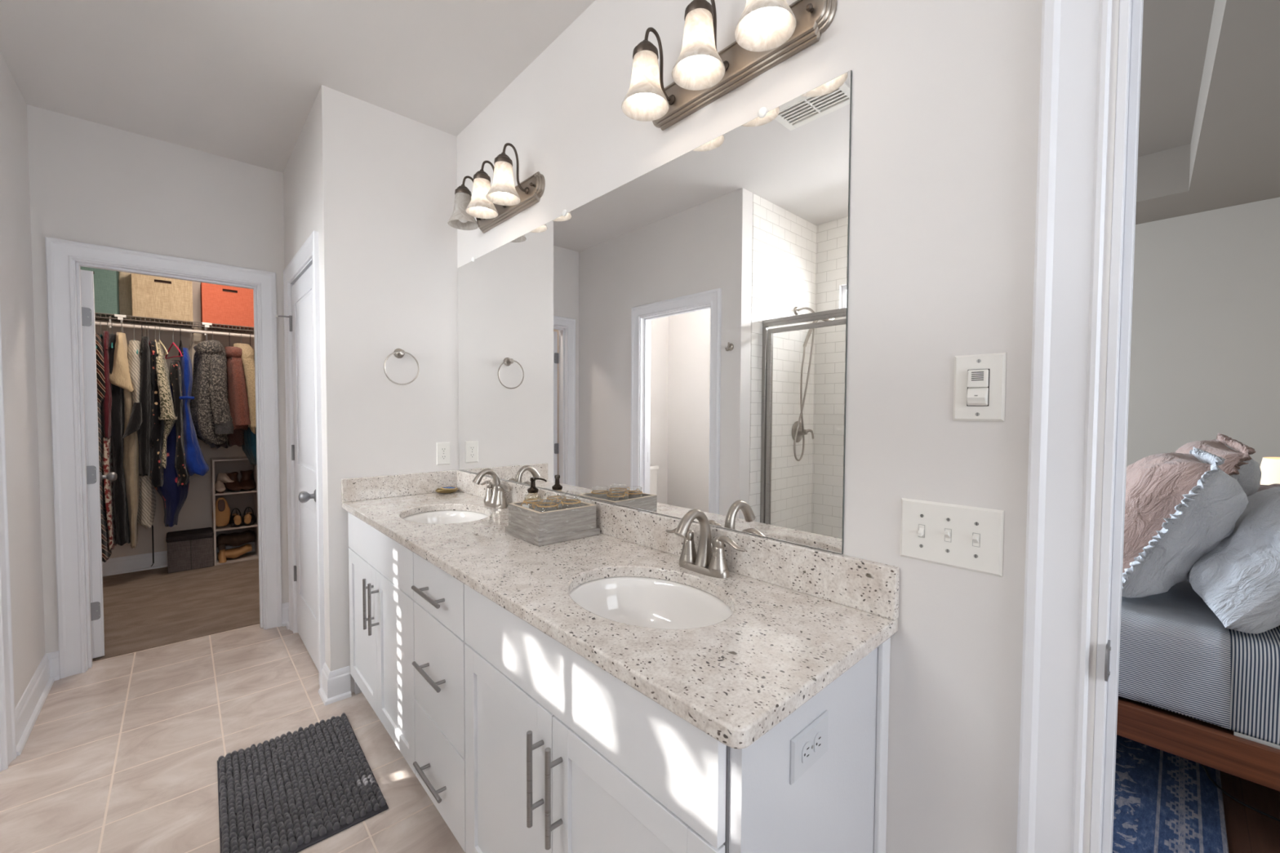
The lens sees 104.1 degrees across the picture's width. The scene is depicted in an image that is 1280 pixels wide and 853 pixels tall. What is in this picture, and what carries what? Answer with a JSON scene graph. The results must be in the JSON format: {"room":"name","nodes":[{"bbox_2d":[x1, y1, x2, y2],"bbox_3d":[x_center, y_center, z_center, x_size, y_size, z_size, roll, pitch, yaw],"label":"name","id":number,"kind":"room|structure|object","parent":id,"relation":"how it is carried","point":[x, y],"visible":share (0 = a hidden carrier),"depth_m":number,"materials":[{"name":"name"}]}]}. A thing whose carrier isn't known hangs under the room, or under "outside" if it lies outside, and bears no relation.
{"room":"bathroom","nodes":[
{"label":"bathroom","id":0,"kind":"room"},
{"bbox_2d":[0,52,44,708],"bbox_3d":[-2.308,-0.111,1.684,0.110,2.734,1.768,-1,3,-43],"label":"wall","id":1,"kind":"structure","parent":0,"point":[16,296],"depth_m":2.12,"materials":[{"name":"paint"}]},
{"bbox_2d":[0,306,16,770],"bbox_3d":[-2.068,0.197,1.528,0.022,2.130,0.874,-1,3,-43],"label":"trim","id":2,"kind":"structure","parent":1,"relation":"attached to","point":[7,717],"depth_m":1.84,"materials":[{"name":"paint"}]},
{"bbox_2d":[14,653,54,755],"bbox_3d":[-2.615,1.173,2.154,0.030,0.133,0.732,-1,3,-43],"label":"baseboard","id":3,"kind":"structure","parent":1,"relation":"attached to","point":[28,709],"depth_m":2.12,"materials":[{"name":"paint"}]},
{"bbox_2d":[95,333,111,562],"bbox_3d":[-3.948,0.147,3.684,0.102,1.645,0.409,-1,2,-39],"label":"striped dress","id":4,"kind":"object","parent":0,"point":[106,553],"visible":0.38,"depth_m":3.56,"materials":[{"name":"fabric"}]},
{"bbox_2d":[121,336,151,476],"bbox_3d":[-3.765,-0.156,3.780,0.140,1.049,0.483,-1,2,-29],"label":"tunic","id":5,"kind":"object","parent":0,"point":[140,420],"visible":0.75,"depth_m":3.69,"materials":[{"name":"fabric"}]},
{"bbox_2d":[137,475,155,528],"bbox_3d":[-3.799,0.518,3.839,0.104,0.498,0.276,-1,3,-43],"label":"skirt","id":6,"kind":"object","parent":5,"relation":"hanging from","point":[147,500],"visible":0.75,"depth_m":3.76,"materials":[{"name":"fabric"}]},
{"bbox_2d":[26,104,288,653],"bbox_3d":[-2.546,-0.147,2.745,1.200,2.734,0.116,-1,3,-43],"label":"wall","id":7,"kind":"structure","parent":0,"point":[91,182],"depth_m":2.57,"materials":[{"name":"paint"}]},
{"bbox_2d":[45,650,59,680],"bbox_3d":[-2.847,1.163,2.417,0.045,0.133,0.030,-1,3,-43],"label":"baseboard","id":8,"kind":"structure","parent":7,"relation":"attached to","point":[53,657],"depth_m":2.42,"materials":[{"name":"paint"}]},
{"bbox_2d":[80,269,117,658],"bbox_3d":[-3.093,0.197,2.822,0.714,2.012,0.193,2,3,43],"label":"door","id":9,"kind":"structure","parent":7,"relation":"in","point":[94,477],"depth_m":2.59,"materials":[{"name":"paint"}]},
{"bbox_2d":[44,236,282,679],"bbox_3d":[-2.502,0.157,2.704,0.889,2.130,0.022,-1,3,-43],"label":"trim","id":10,"kind":"structure","parent":7,"relation":"attached to","point":[60,253],"depth_m":2.46,"materials":[{"name":"paint"}]},
{"bbox_2d":[94,271,254,558],"bbox_3d":[-3.699,-0.207,4.420,3.000,2.734,0.120,-1,3,-43],"label":"wall","id":11,"kind":"structure","parent":0,"point":[196,513],"depth_m":4.22,"materials":[{"name":"paint"}]},
{"bbox_2d":[94,312,253,340],"bbox_3d":[-3.532,-0.666,4.226,2.780,0.353,0.364,-1,3,-43],"label":"wire shelf","id":12,"kind":"object","parent":11,"relation":"attached to","point":[120,317],"visible":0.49,"depth_m":3.96,"materials":[{"name":"grey metal"}]},
{"bbox_2d":[80,266,119,319],"bbox_3d":[-4.082,-1.005,3.689,0.315,0.360,0.322,-1,3,-43],"label":"storage bin","id":13,"kind":"object","parent":12,"relation":"on","point":[106,289],"visible":0.32,"depth_m":3.64,"materials":[{"name":"teal fabric"}]},
{"bbox_2d":[118,271,133,319],"bbox_3d":[-3.983,-1.041,3.882,0.125,0.420,0.120,-1,3,-43],"label":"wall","id":14,"kind":"structure","parent":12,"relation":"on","point":[124,278],"depth_m":3.84,"materials":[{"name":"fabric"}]},
{"bbox_2d":[131,273,193,326],"bbox_3d":[-3.784,-1.013,3.963,0.338,0.360,0.322,-1,3,-43],"label":"storage bin","id":15,"kind":"object","parent":12,"relation":"on","point":[153,296],"visible":0.84,"depth_m":3.85,"materials":[{"name":"beige fabric"}]},
{"bbox_2d":[154,383,189,527],"bbox_3d":[-3.708,0.187,3.947,0.206,1.169,0.322,-1,3,-43],"label":"dress","id":16,"kind":"object","parent":12,"relation":"hanging from","point":[174,497],"visible":0.28,"depth_m":3.85,"materials":[{"name":"fabric"}]},
{"bbox_2d":[188,328,204,408],"bbox_3d":[-3.673,-0.377,4.126,0.123,0.860,0.135,-1,3,-43],"label":"robe","id":17,"kind":"object","parent":12,"relation":"hanging from","point":[196,338],"visible":0.14,"depth_m":4.07,"materials":[{"name":"fabric"}]},
{"bbox_2d":[200,282,253,332],"bbox_3d":[-3.489,-1.017,4.235,0.352,0.355,0.322,-1,3,-43],"label":"storage bin","id":18,"kind":"object","parent":12,"relation":"on","point":[220,304],"visible":0.73,"depth_m":4.11,"materials":[{"name":"orange fabric"}]},
{"bbox_2d":[102,540,255,576],"bbox_3d":[-3.655,1.095,4.407,2.800,0.133,0.030,-1,3,-43],"label":"baseboard","id":19,"kind":"structure","parent":11,"relation":"attached to","point":[121,565],"depth_m":4.03,"materials":[{"name":"paint"}]},
{"bbox_2d":[179,347,208,475],"bbox_3d":[-3.584,-0.119,4.011,0.175,1.006,0.418,-1,3,-43],"label":"dress","id":20,"kind":"object","parent":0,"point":[196,464],"visible":0.79,"depth_m":3.87,"materials":[{"name":"blue fabric"}]},
{"bbox_2d":[283,97,325,662],"bbox_3d":[-1.768,-0.141,2.705,0.110,2.734,0.998,-1,3,-43],"label":"wall","id":21,"kind":"structure","parent":0,"point":[300,185],"depth_m":2.55,"materials":[{"name":"paint"}]},
{"bbox_2d":[281,602,289,630],"bbox_3d":[-2.135,1.148,3.023,0.046,0.133,0.102,-1,3,-43],"label":"baseboard","id":22,"kind":"structure","parent":21,"relation":"attached to","point":[285,606],"depth_m":3.04,"materials":[{"name":"paint"}]},
{"bbox_2d":[288,263,318,670],"bbox_3d":[-1.764,0.209,2.660,0.184,2.012,0.712,-1,3,-43],"label":"door","id":23,"kind":"structure","parent":21,"relation":"in","point":[301,319],"depth_m":2.65,"materials":[{"name":"paint"}]},
{"bbox_2d":[283,231,324,688],"bbox_3d":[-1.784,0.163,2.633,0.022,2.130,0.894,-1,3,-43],"label":"trim","id":24,"kind":"structure","parent":21,"relation":"attached to","point":[309,250],"depth_m":2.36,"materials":[{"name":"paint"}]},
{"bbox_2d":[318,662,330,705],"bbox_3d":[-1.441,1.175,2.282,0.030,0.133,0.142,-1,3,-43],"label":"baseboard","id":25,"kind":"structure","parent":21,"relation":"attached to","point":[322,691],"depth_m":2.29,"materials":[{"name":"paint"}]},
{"bbox_2d":[316,84,458,693],"bbox_3d":[-1.213,-0.131,2.463,0.598,2.734,0.110,-1,3,-43],"label":"wall","id":26,"kind":"structure","parent":0,"point":[387,180],"depth_m":2.35,"materials":[{"name":"paint"}]},
{"bbox_2d":[324,666,351,705],"bbox_3d":[-1.375,1.176,2.267,0.106,0.133,0.030,-1,3,-43],"label":"baseboard","id":27,"kind":"structure","parent":26,"relation":"attached to","point":[339,688],"depth_m":2.27,"materials":[{"name":"paint"}]},
{"bbox_2d":[383,348,419,385],"bbox_3d":[-1.151,-0.288,2.401,0.162,0.178,0.054,-1,3,-43],"label":"towel ring","id":28,"kind":"object","parent":26,"relation":"attached to","point":[398,353],"visible":1,"depth_m":2.40,"materials":[{"name":"silver metal"}]},
{"bbox_2d":[435,441,449,465],"bbox_3d":[-1.014,0.139,2.576,0.070,0.115,0.008,-1,3,-43],"label":"outlet","id":29,"kind":"object","parent":26,"relation":"attached to","point":[442,449],"visible":1,"depth_m":2.57,"materials":[{"name":"white plastic"}]},
{"bbox_2d":[0,0,1279,224],"bbox_3d":[0.043,-1.652,2.830,7.200,0.296,7.470,-1,3,-43],"label":"ceiling","id":30,"kind":"structure","parent":0,"point":[238,80],"depth_m":2.12,"materials":[{"name":"paint"}]},
{"bbox_2d":[0,559,1279,852],"bbox_3d":[0.028,1.276,2.924,7.200,0.104,7.470,-1,3,-43],"label":"floor","id":31,"kind":"structure","parent":0,"point":[121,754],"depth_m":2.01,"materials":[{"name":"tile"}]},
{"bbox_2d":[165,527,213,573],"bbox_3d":[-3.737,1.021,4.149,0.288,0.288,0.263,-1,3,-43],"label":"storage ottoman","id":32,"kind":"object","parent":31,"relation":"on","point":[193,548],"visible":1,"depth_m":4.07,"materials":[{"name":"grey fabric"}]},
{"bbox_2d":[210,456,258,565],"bbox_3d":[-3.530,0.716,4.355,0.306,0.888,0.245,-1,3,-43],"label":"shoe shelf","id":33,"kind":"object","parent":31,"relation":"on","point":[242,500],"visible":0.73,"depth_m":4.40,"materials":[{"name":"beige laminate"}]},
{"bbox_2d":[214,480,225,493],"bbox_3d":[-3.584,0.514,4.253,0.150,0.092,0.072,2,2,42],"label":"shoe","id":34,"kind":"object","parent":33,"relation":"on","point":[220,486],"visible":0.95,"depth_m":4.22,"materials":[{"name":"beige fabric"}]},
{"bbox_2d":[212,497,230,526],"bbox_3d":[-3.550,0.724,4.239,0.107,0.250,0.111,0,2,-11],"label":"wedge","id":35,"kind":"object","parent":33,"relation":"on","point":[222,508],"visible":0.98,"depth_m":4.21,"materials":[{"name":"brown leather"}]},
{"bbox_2d":[217,472,234,484],"bbox_3d":[-3.595,0.459,4.334,0.135,0.114,0.080,-1,2,-24],"label":"shoe","id":36,"kind":"object","parent":33,"relation":"on","point":[222,477],"visible":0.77,"depth_m":4.31,"materials":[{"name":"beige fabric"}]},
{"bbox_2d":[224,471,241,492],"bbox_3d":[-3.534,0.481,4.340,0.221,0.154,0.123,2,2,39],"label":"boot","id":37,"kind":"object","parent":33,"relation":"on","point":[234,486],"visible":0.94,"depth_m":4.31,"materials":[{"name":"brown leather"}]},
{"bbox_2d":[217,544,252,563],"bbox_3d":[-3.517,1.092,4.332,0.227,0.108,0.192,-1,3,-43],"label":"boot","id":38,"kind":"object","parent":33,"relation":"on","point":[234,553],"visible":0.97,"depth_m":4.29,"materials":[{"name":"brown leather"}]},
{"bbox_2d":[216,529,255,550],"bbox_3d":[-3.537,0.980,4.368,0.255,0.120,0.239,-1,3,-43],"label":"boot","id":39,"kind":"object","parent":38,"relation":"on","point":[236,539],"visible":1,"depth_m":4.30,"materials":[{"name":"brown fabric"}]},
{"bbox_2d":[229,507,243,527],"bbox_3d":[-3.508,0.786,4.335,0.188,0.149,0.104,2,3,44],"label":"sandal","id":40,"kind":"object","parent":33,"relation":"on","point":[236,520],"visible":0.95,"depth_m":4.28,"materials":[{"name":"black leather"}]},
{"bbox_2d":[240,470,255,491],"bbox_3d":[-3.467,0.474,4.401,0.123,0.164,0.221,-1,2,-40],"label":"boot","id":41,"kind":"object","parent":33,"relation":"on","point":[247,484],"visible":0.98,"depth_m":4.39,"materials":[{"name":"brown leather"}]},
{"bbox_2d":[242,506,256,525],"bbox_3d":[-3.446,0.784,4.392,0.104,0.149,0.188,-1,2,-34],"label":"sandal","id":42,"kind":"object","parent":33,"relation":"on","point":[248,519],"visible":0.99,"depth_m":4.34,"materials":[{"name":"black leather"}]},
{"bbox_2d":[217,712,388,852],"bbox_3d":[-1.210,1.248,1.762,0.424,0.023,0.668,-1,2,-41],"label":"bath mat","id":43,"kind":"object","parent":31,"relation":"on","point":[291,793],"visible":1,"depth_m":1.71,"materials":[{"name":"grey fabric"}]},
{"bbox_2d":[347,511,415,774],"bbox_3d":[-0.868,0.815,2.138,0.560,0.868,0.884,-1,3,-43],"label":"vanity cabinet","id":44,"kind":"object","parent":31,"relation":"on","point":[381,569],"visible":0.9,"depth_m":1.91,"materials":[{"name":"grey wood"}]},
{"bbox_2d":[411,552,466,852],"bbox_3d":[-0.434,0.832,1.668,0.560,0.868,0.396,-1,3,-43],"label":"vanity cabinet","id":45,"kind":"object","parent":31,"relation":"on","point":[439,765],"visible":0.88,"depth_m":1.47,"materials":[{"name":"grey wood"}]},
{"bbox_2d":[464,584,890,852],"bbox_3d":[0.007,0.850,1.191,0.562,0.868,0.902,-1,3,-43],"label":"vanity cabinet","id":46,"kind":"object","parent":31,"relation":"on","point":[563,755],"visible":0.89,"depth_m":0.95,"materials":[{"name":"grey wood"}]},
{"bbox_2d":[341,469,899,749],"bbox_3d":[-0.413,0.331,1.647,0.544,0.136,2.198,-1,3,-43],"label":"countertop","id":47,"kind":"structure","parent":46,"relation":"on","point":[802,617],"depth_m":1.10,"materials":[{"name":"beige stone"}]},
{"bbox_2d":[402,510,488,524],"bbox_3d":[-0.794,0.460,2.045,0.376,0.150,0.490,-1,3,-43],"label":"sink","id":48,"kind":"object","parent":47,"relation":"in","point":[446,517],"visible":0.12,"depth_m":2.21,"materials":[{"name":"white ceramic"}]},
{"bbox_2d":[472,468,510,508],"bbox_3d":[-0.663,0.266,2.168,0.135,0.168,0.268,-1,3,-43],"label":"faucet","id":49,"kind":"object","parent":47,"relation":"on","point":[495,497],"visible":1,"depth_m":2.16,"materials":[{"name":"silver metal"}]},
{"bbox_2d":[524,477,546,498],"bbox_3d":[-0.416,0.278,1.960,0.069,0.158,0.084,-1,3,-43],"label":"soap dispenser","id":50,"kind":"object","parent":47,"relation":"on","point":[532,489],"visible":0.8,"depth_m":1.95,"materials":[{"name":"clear glass"}]},
{"bbox_2d":[505,496,599,546],"bbox_3d":[-0.301,0.316,1.705,0.234,0.101,0.234,-1,2,-41],"label":"wooden box","id":51,"kind":"object","parent":47,"relation":"on","point":[540,527],"visible":0.92,"depth_m":1.63,"materials":[{"name":"grey wood"}]},
{"bbox_2d":[569,576,732,629],"bbox_3d":[0.017,0.492,1.166,0.376,0.150,0.490,-1,3,-43],"label":"sink","id":52,"kind":"object","parent":47,"relation":"in","point":[642,602],"visible":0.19,"depth_m":1.32,"materials":[{"name":"white ceramic"}]},
{"bbox_2d":[666,508,745,578],"bbox_3d":[0.141,0.298,1.296,0.135,0.168,0.268,-1,3,-43],"label":"faucet","id":53,"kind":"object","parent":47,"relation":"on","point":[706,562],"visible":1,"depth_m":1.30,"materials":[{"name":"silver metal"}]},
{"bbox_2d":[789,710,828,784],"bbox_3d":[0.285,0.534,0.833,0.119,0.072,0.008,-1,3,-43],"label":"outlet","id":54,"kind":"object","parent":46,"relation":"attached to","point":[810,744],"visible":1,"depth_m":0.82,"materials":[{"name":"grey plastic"}]},
{"bbox_2d":[801,741,811,764],"bbox_3d":[0.273,0.534,0.817,0.027,0.034,0.002,-1,3,-43],"label":"receptacle","id":55,"kind":"object","parent":54,"relation":"attached to","point":[806,745],"depth_m":0.82,"materials":[{"name":"grey plastic"}]},
{"bbox_2d":[813,731,822,752],"bbox_3d":[0.301,0.533,0.844,0.027,0.034,0.002,-1,3,-43],"label":"receptacle","id":56,"kind":"object","parent":54,"relation":"attached to","point":[818,735],"depth_m":0.84,"materials":[{"name":"grey plastic"}]},
{"bbox_2d":[1112,734,1228,852],"bbox_3d":[1.377,1.244,2.507,1.980,0.009,2.012,-1,3,-43],"label":"area rug","id":57,"kind":"object","parent":31,"relation":"on","point":[1165,802],"visible":0.06,"depth_m":1.67,"materials":[{"name":"blue fabric"}]},
{"bbox_2d":[1116,696,1279,791],"bbox_3d":[2.178,0.757,2.371,1.610,1.000,2.170,-1,3,-43],"label":"bed","id":58,"kind":"object","parent":31,"relation":"on","point":[1201,742],"visible":0.02,"depth_m":1.61,"materials":[{"name":"brown wood"}]},
{"bbox_2d":[1137,625,1279,749],"bbox_3d":[2.174,0.802,2.369,1.526,0.304,2.070,-1,3,-43],"label":"mattress","id":59,"kind":"object","parent":58,"relation":"on","point":[1255,669],"visible":0.04,"depth_m":1.55,"materials":[{"name":"white fabric"}]},
{"bbox_2d":[1118,579,1231,729],"bbox_3d":[1.942,0.778,2.614,1.565,0.299,1.426,-1,3,-43],"label":"sheet","id":60,"kind":"object","parent":59,"relation":"on","point":[1175,655],"visible":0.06,"depth_m":1.68,"materials":[{"name":"grey fabric"}]},
{"bbox_2d":[1121,446,1248,597],"bbox_3d":[2.021,0.368,1.974,0.421,0.564,0.667,2,2,40],"label":"sham","id":61,"kind":"object","parent":60,"relation":"on","point":[1179,507],"visible":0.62,"depth_m":1.76,"materials":[{"name":"fabric"}]},
{"bbox_2d":[1175,432,1261,497],"bbox_3d":[2.553,0.330,2.315,0.631,0.595,0.382,-2,3,-44],"label":"sham","id":62,"kind":"object","parent":60,"relation":"on","point":[1238,464],"visible":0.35,"depth_m":2.05,"materials":[{"name":"fabric"}]},
{"bbox_2d":[1186,486,1279,634],"bbox_3d":[2.187,0.439,1.739,0.413,0.454,0.663,2,2,39],"label":"pillow","id":63,"kind":"object","parent":59,"relation":"on","point":[1238,580],"visible":0.71,"depth_m":1.60,"materials":[{"name":"grey fabric"}]},
{"bbox_2d":[1257,484,1279,492],"bbox_3d":[2.647,0.432,2.127,0.411,0.376,0.620,1,2,32],"label":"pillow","id":64,"kind":"object","parent":59,"relation":"on","point":[1262,487],"visible":0.06,"depth_m":2.19,"materials":[{"name":"fabric"}]},
{"bbox_2d":[1200,764,1279,822],"bbox_3d":[2.150,1.272,1.626,0.162,0.018,0.632,-1,2,-25],"label":"power cord","id":65,"kind":"object","parent":31,"relation":"on","point":[1202,766],"visible":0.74,"depth_m":1.70,"materials":[{"name":"black plastic"}]},
{"bbox_3d":[3.523,0.928,2.550,0.475,0.660,0.480,-1,3,-43],"label":"nightstand","id":66,"kind":"object","parent":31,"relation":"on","visible":0},
{"bbox_2d":[1260,457,1279,484],"bbox_3d":[3.395,0.383,2.568,0.300,0.428,0.300,-1,3,-43],"label":"table lamp","id":67,"kind":"object","parent":66,"relation":"on","point":[1269,466],"visible":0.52,"depth_m":2.58,"materials":[{"name":"white fabric"}]},
{"bbox_2d":[456,0,1119,852],"bbox_3d":[0.441,-0.082,1.200,0.120,2.734,4.210,-1,3,-43],"label":"wall","id":68,"kind":"structure","parent":0,"point":[945,93],"depth_m":0.99,"materials":[{"name":"paint"}]},
{"bbox_2d":[447,142,545,233],"bbox_3d":[-0.642,-1.013,2.120,0.192,0.226,0.580,-1,3,-43],"label":"vanity light","id":69,"kind":"object","parent":68,"relation":"attached to","point":[493,206],"visible":1,"depth_m":2.06,"materials":[{"name":"white glass"}]},
{"bbox_2d":[457,70,852,554],"bbox_3d":[-0.249,-0.278,1.846,0.011,1.067,2.065,-1,3,-43],"label":"wall mirror","id":70,"kind":"object","parent":68,"relation":"attached to","point":[673,342],"visible":1,"depth_m":1.42,"materials":[{"name":"silver mirror"}]},
{"bbox_2d":[456,470,899,620],"bbox_3d":[-0.213,0.311,1.815,0.022,0.105,2.175,-1,3,-43],"label":"backsplash","id":71,"kind":"structure","parent":68,"relation":"attached to","point":[862,584],"depth_m":1.22,"materials":[{"name":"stone"}]},
{"bbox_2d":[621,0,837,130],"bbox_3d":[0.166,-0.981,1.243,0.192,0.226,0.580,-1,3,-43],"label":"vanity light","id":72,"kind":"object","parent":68,"relation":"attached to","point":[768,33],"visible":1,"depth_m":1.23,"materials":[{"name":"brown metal"}]},
{"bbox_2d":[900,497,1004,577],"bbox_3d":[0.585,0.207,0.949,0.017,0.119,0.172,-1,3,-43],"label":"switch plate","id":73,"kind":"object","parent":68,"relation":"attached to","point":[970,538],"visible":1,"depth_m":0.94,"materials":[{"name":"white plastic"}]},
{"bbox_2d":[952,352,1006,421],"bbox_3d":[0.615,-0.071,0.908,0.019,0.122,0.080,-1,3,-43],"label":"switch plate","id":74,"kind":"object","parent":68,"relation":"attached to","point":[980,380],"visible":1,"depth_m":0.91,"materials":[{"name":"white plastic"}]},
{"bbox_2d":[967,368,988,387],"bbox_3d":[0.615,-0.087,0.908,0.006,0.032,0.032,-1,3,-43],"label":"grille","id":75,"kind":"object","parent":74,"relation":"attached to","point":[976,378],"depth_m":0.91,"materials":[{"name":"white plastic"}]},
{"bbox_2d":[1016,0,1112,852],"bbox_3d":[0.992,0.246,0.506,0.022,2.130,0.964,-1,3,-43],"label":"trim","id":76,"kind":"structure","parent":68,"relation":"attached to","point":[1076,39],"depth_m":0.82,"materials":[{"name":"paint"}]},
{"bbox_2d":[1104,640,1111,681],"bbox_3d":[0.745,0.375,0.795,0.042,0.058,0.005,-1,3,-43],"label":"strike plate","id":77,"kind":"object","parent":68,"relation":"attached to","point":[1107,673],"visible":1,"depth_m":0.79,"materials":[{"name":"metal"}]},
{"bbox_2d":[1089,0,1143,852],"bbox_3d":[1.049,0.284,0.550,0.120,2.052,0.794,-1,3,-43],"label":"trim","id":78,"kind":"structure","parent":68,"relation":"attached to","point":[1131,11],"depth_m":0.80,"materials":[{"name":"paint"}]},
{"bbox_2d":[1126,196,1279,466],"bbox_3d":[2.768,-0.389,4.894,0.120,3.134,5.500,-1,3,-43],"label":"wall","id":79,"kind":"structure","parent":0,"point":[1205,345],"depth_m":3.50,"materials":[{"name":"paint"}]},
{"bbox_3d":[-4.082,-0.153,2.697,0.100,2.734,1.895,-1,3,-43],"label":"wall","id":80,"kind":"structure","parent":0,"visible":0},
{"bbox_2d":[94,315,253,337],"bbox_3d":[-3.438,-0.782,4.121,2.799,0.090,0.029,-1,3,-43],"label":"closet rod","id":81,"kind":"object","parent":80,"relation":"attached to","point":[205,332],"visible":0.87,"depth_m":3.91,"materials":[{"name":"white metal"}]},
{"bbox_2d":[133,324,137,354],"bbox_3d":[-3.823,-0.654,3.772,0.385,0.239,0.009,2,2,40],"label":"clothes hanger","id":82,"kind":"object","parent":81,"relation":"hanging from","point":[134,324],"visible":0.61,"depth_m":3.76,"materials":[{"name":"silver metal"}]},
{"bbox_2d":[127,340,141,404],"bbox_3d":[-3.817,-0.323,3.787,0.105,0.647,0.401,-1,2,-37],"label":"blouse","id":83,"kind":"object","parent":82,"relation":"hanging from","point":[134,359],"visible":0.54,"depth_m":3.65,"materials":[{"name":"fabric"}]},
{"bbox_2d":[154,326,158,354],"bbox_3d":[-3.738,-0.662,3.850,0.385,0.229,0.009,2,3,43],"label":"clothes hanger","id":84,"kind":"object","parent":81,"relation":"hanging from","point":[155,326],"visible":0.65,"depth_m":3.79,"materials":[{"name":"silver metal"}]},
{"bbox_2d":[155,342,177,468],"bbox_3d":[-3.682,-0.168,3.885,0.115,0.962,0.463,-1,3,-43],"label":"blouse","id":85,"kind":"object","parent":84,"relation":"hanging from","point":[167,415],"visible":0.84,"depth_m":3.74,"materials":[{"name":"fabric"}]},
{"bbox_2d":[164,327,182,359],"bbox_3d":[-3.665,-0.658,3.917,0.385,0.239,0.009,1,2,32],"label":"clothes hanger","id":86,"kind":"object","parent":81,"relation":"hanging from","point":[173,343],"visible":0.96,"depth_m":3.91,"materials":[{"name":"red plastic"}]},
{"bbox_2d":[168,360,190,486],"bbox_3d":[-3.629,-0.029,3.933,0.111,0.978,0.340,-1,3,-43],"label":"sundress","id":87,"kind":"object","parent":86,"relation":"hanging from","point":[175,372],"visible":0.82,"depth_m":3.82,"materials":[{"name":"black fabric"}]},
{"bbox_3d":[-3.313,-0.667,4.242,0.009,0.239,0.385,-1,3,-43],"label":"clothes hanger","id":88,"kind":"object","parent":81,"relation":"hanging from","visible":0},
{"bbox_2d":[241,351,256,466],"bbox_3d":[-3.311,-0.157,4.259,0.149,0.968,0.408,-1,3,-43],"label":"cardigan","id":89,"kind":"object","parent":88,"relation":"hanging from","point":[249,448],"visible":0.19,"depth_m":4.12,"materials":[{"name":"fabric"}]},
{"label":"clothes hanger","id":90,"kind":"object","parent":81,"relation":"hanging from","visible":0},
{"bbox_2d":[108,333,130,546],"bbox_3d":[-3.893,0.094,3.734,0.104,1.547,0.343,-1,3,-43],"label":"dress","id":91,"kind":"object","parent":90,"relation":"hanging from","point":[120,501],"visible":0.6,"depth_m":3.63,"materials":[{"name":"fabric"}]},
{"label":"clothes hanger","id":92,"kind":"object","parent":81,"relation":"hanging from","visible":0},
{"bbox_2d":[102,330,116,550],"bbox_3d":[-3.930,0.100,3.696,0.078,1.596,0.367,-1,3,-43],"label":"burgundy top","id":93,"kind":"object","parent":92,"relation":"hanging from","point":[107,454],"visible":0.69,"depth_m":3.59,"materials":[{"name":"fabric"}]},
{"bbox_3d":[-3.868,-0.673,3.730,0.009,0.199,0.363,-1,2,-37],"label":"clothes hanger","id":94,"kind":"object","parent":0,"visible":0},
{"bbox_2d":[109,332,133,392],"bbox_3d":[-3.847,-0.473,3.715,0.175,0.440,0.345,-1,3,-43],"label":"shirt","id":95,"kind":"object","parent":94,"relation":"hanging from","point":[120,376],"visible":0.73,"depth_m":3.60,"materials":[{"name":"fabric"}]},
{"bbox_2d":[122,388,139,549],"bbox_3d":[-3.823,0.285,3.752,0.106,1.239,0.268,-1,3,-43],"label":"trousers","id":96,"kind":"object","parent":95,"relation":"hanging from","point":[131,446],"visible":0.74,"depth_m":3.67,"materials":[{"name":"fabric"}]},
{"bbox_3d":[-3.357,-0.666,4.201,0.009,0.239,0.385,-1,3,-43],"label":"clothes hanger","id":97,"kind":"object","parent":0,"visible":0},
{"bbox_2d":[233,342,256,434],"bbox_3d":[-3.324,-0.312,4.207,0.478,0.762,0.149,2,3,43],"label":"jacket","id":98,"kind":"object","parent":97,"relation":"hanging from","point":[248,353],"visible":0.44,"depth_m":4.06,"materials":[{"name":"beige fabric"}]},
{"label":"clothes hanger","id":99,"kind":"object","parent":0,"visible":0},
{"bbox_2d":[148,341,164,487],"bbox_3d":[-3.744,-0.099,3.867,0.116,1.103,0.410,-1,3,-43],"label":"floral blouse","id":100,"kind":"object","parent":99,"relation":"hanging from","point":[156,436],"visible":0.59,"depth_m":3.73,"materials":[{"name":"black fabric"}]},
{"bbox_3d":[-3.491,-0.658,4.078,0.009,0.249,0.385,-1,3,-43],"label":"clothes hanger","id":101,"kind":"object","parent":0,"visible":0},
{"bbox_2d":[190,339,233,448],"bbox_3d":[-3.486,-0.261,4.051,0.250,0.876,0.516,-1,3,-43],"label":"jacket","id":102,"kind":"object","parent":101,"relation":"hanging from","point":[212,420],"visible":1,"depth_m":3.91,"materials":[{"name":"grey fabric"}]},
{"bbox_2d":[193,340,223,355],"bbox_3d":[-3.424,-0.609,3.965,0.187,0.146,0.218,-1,3,-43],"label":"hood","id":103,"kind":"object","parent":102,"relation":"attached to","point":[205,348],"depth_m":3.90,"materials":[{"name":"grey fabric"}]},
{"bbox_3d":[-3.413,-0.665,4.149,0.009,0.239,0.385,-1,3,-43],"label":"clothes hanger","id":104,"kind":"object","parent":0,"visible":0},
{"bbox_2d":[224,346,250,446],"bbox_3d":[-3.369,-0.248,4.159,0.177,0.825,0.519,-1,2,-40],"label":"coat","id":105,"kind":"object","parent":104,"relation":"hanging from","point":[237,397],"visible":0.66,"depth_m":4.02,"materials":[{"name":"fabric"}]},
{"bbox_2d":[225,346,242,358],"bbox_3d":[-3.310,-0.592,4.084,0.131,0.117,0.198,-1,3,-43],"label":"hood","id":106,"kind":"object","parent":105,"relation":"attached to","point":[231,352],"depth_m":4.02,"materials":[{"name":"fabric"}]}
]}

